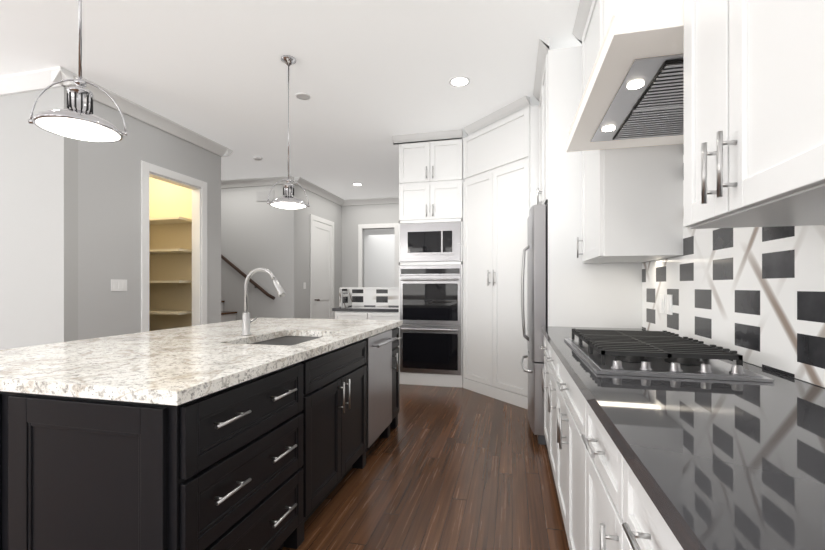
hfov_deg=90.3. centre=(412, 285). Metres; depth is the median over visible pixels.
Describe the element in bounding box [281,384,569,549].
floor
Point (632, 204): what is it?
upper cabinet
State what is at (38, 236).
wall
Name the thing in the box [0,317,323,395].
island countertop
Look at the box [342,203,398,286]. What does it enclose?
wall
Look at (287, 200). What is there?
pendant light
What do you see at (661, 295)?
light switch
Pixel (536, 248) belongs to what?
fridge
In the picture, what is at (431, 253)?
tall cabinet
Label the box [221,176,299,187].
crown molding
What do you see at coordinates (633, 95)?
range hood
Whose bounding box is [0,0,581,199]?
ceiling
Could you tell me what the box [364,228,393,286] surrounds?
wall
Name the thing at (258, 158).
smoke detector
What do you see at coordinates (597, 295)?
surround
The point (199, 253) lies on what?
trim
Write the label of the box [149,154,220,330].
wall
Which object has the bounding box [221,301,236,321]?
stairs
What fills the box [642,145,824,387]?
wall
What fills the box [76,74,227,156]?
crown molding
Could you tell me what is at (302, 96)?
recessed light
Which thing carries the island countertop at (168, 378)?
on the kitchen island
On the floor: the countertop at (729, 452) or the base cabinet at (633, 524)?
the base cabinet at (633, 524)
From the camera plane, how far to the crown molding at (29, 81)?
3.57 m
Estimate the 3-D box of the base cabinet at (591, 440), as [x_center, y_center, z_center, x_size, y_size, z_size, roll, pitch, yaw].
[0.826,0.776,1.019,0.665,0.868,0.569,0,0,14]
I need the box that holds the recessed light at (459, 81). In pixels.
[449,76,469,86]
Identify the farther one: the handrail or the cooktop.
the handrail
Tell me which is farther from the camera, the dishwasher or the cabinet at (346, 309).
the cabinet at (346, 309)
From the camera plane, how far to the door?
7.96 m
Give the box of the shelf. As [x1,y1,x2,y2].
[149,217,191,314]
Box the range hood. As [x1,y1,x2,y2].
[566,0,683,151]
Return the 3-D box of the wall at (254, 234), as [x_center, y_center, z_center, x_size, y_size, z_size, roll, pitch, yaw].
[-4.137,-0.320,7.548,4.160,3.060,0.120,0,0,14]
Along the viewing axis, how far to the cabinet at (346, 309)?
5.49 m
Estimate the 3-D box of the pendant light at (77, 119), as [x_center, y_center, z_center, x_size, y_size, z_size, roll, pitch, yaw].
[-1.402,-1.242,1.729,0.298,1.215,0.298,0,0,14]
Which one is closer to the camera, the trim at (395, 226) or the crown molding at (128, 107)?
the crown molding at (128, 107)
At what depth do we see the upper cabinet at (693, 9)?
1.12 m
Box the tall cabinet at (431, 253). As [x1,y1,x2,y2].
[392,129,462,387]
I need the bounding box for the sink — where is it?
[244,332,315,343]
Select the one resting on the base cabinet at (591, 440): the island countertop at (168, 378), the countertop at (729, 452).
the countertop at (729, 452)
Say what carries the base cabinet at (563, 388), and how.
on the floor
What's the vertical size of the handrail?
1.750 m
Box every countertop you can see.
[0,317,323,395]
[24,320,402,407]
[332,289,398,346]
[542,326,824,549]
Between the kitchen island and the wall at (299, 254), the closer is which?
the kitchen island
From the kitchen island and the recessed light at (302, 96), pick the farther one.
the recessed light at (302, 96)
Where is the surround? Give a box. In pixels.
[533,38,641,327]
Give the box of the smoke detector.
[253,156,262,160]
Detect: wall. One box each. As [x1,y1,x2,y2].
[0,87,77,349]
[78,100,214,339]
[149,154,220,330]
[221,184,287,319]
[288,184,341,318]
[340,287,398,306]
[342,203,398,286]
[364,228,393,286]
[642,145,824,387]
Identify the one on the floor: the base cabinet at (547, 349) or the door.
the base cabinet at (547, 349)
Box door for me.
[310,214,333,318]
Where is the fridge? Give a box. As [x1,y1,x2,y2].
[521,204,547,444]
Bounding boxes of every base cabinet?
[540,346,543,391]
[544,338,551,466]
[552,354,575,549]
[576,390,607,549]
[608,442,679,549]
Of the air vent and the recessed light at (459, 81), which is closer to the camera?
the recessed light at (459, 81)
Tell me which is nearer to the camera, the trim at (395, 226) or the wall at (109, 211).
the wall at (109, 211)
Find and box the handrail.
[221,254,274,299]
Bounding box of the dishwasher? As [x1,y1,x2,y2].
[365,329,396,450]
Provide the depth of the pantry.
4.37 m
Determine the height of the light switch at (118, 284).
0.115 m
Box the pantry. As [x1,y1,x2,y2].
[463,96,538,408]
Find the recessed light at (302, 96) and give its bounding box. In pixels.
[295,93,309,99]
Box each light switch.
[111,279,126,290]
[660,294,663,312]
[664,294,672,314]
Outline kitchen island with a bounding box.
[0,324,402,549]
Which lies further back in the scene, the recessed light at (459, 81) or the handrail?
the handrail
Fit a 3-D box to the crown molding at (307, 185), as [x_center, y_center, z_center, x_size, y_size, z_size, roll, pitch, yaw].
[-1.740,-1.795,7.877,0.105,0.110,1.860,0,0,14]
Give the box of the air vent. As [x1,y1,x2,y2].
[248,190,273,291]
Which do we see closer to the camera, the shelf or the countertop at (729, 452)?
the countertop at (729, 452)
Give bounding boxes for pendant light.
[28,0,127,142]
[267,55,308,208]
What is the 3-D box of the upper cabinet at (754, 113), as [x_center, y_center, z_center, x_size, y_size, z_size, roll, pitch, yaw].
[0.864,-1.006,0.642,0.416,1.680,0.635,0,0,14]
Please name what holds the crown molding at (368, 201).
attached to the wall at (354, 217)
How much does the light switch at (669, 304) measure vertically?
0.115 m
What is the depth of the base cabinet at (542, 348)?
2.66 m
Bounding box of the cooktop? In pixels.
[564,328,774,382]
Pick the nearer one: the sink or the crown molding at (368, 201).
the sink
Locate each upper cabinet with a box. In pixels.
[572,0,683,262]
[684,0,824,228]
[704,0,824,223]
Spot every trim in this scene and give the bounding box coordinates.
[141,161,206,331]
[358,223,398,286]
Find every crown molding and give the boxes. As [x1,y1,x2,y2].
[0,66,75,95]
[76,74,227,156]
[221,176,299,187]
[300,178,343,205]
[344,197,398,205]
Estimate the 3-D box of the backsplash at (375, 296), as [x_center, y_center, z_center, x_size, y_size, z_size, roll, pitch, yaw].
[-0.532,0.615,6.118,1.120,1.190,0.160,0,0,14]

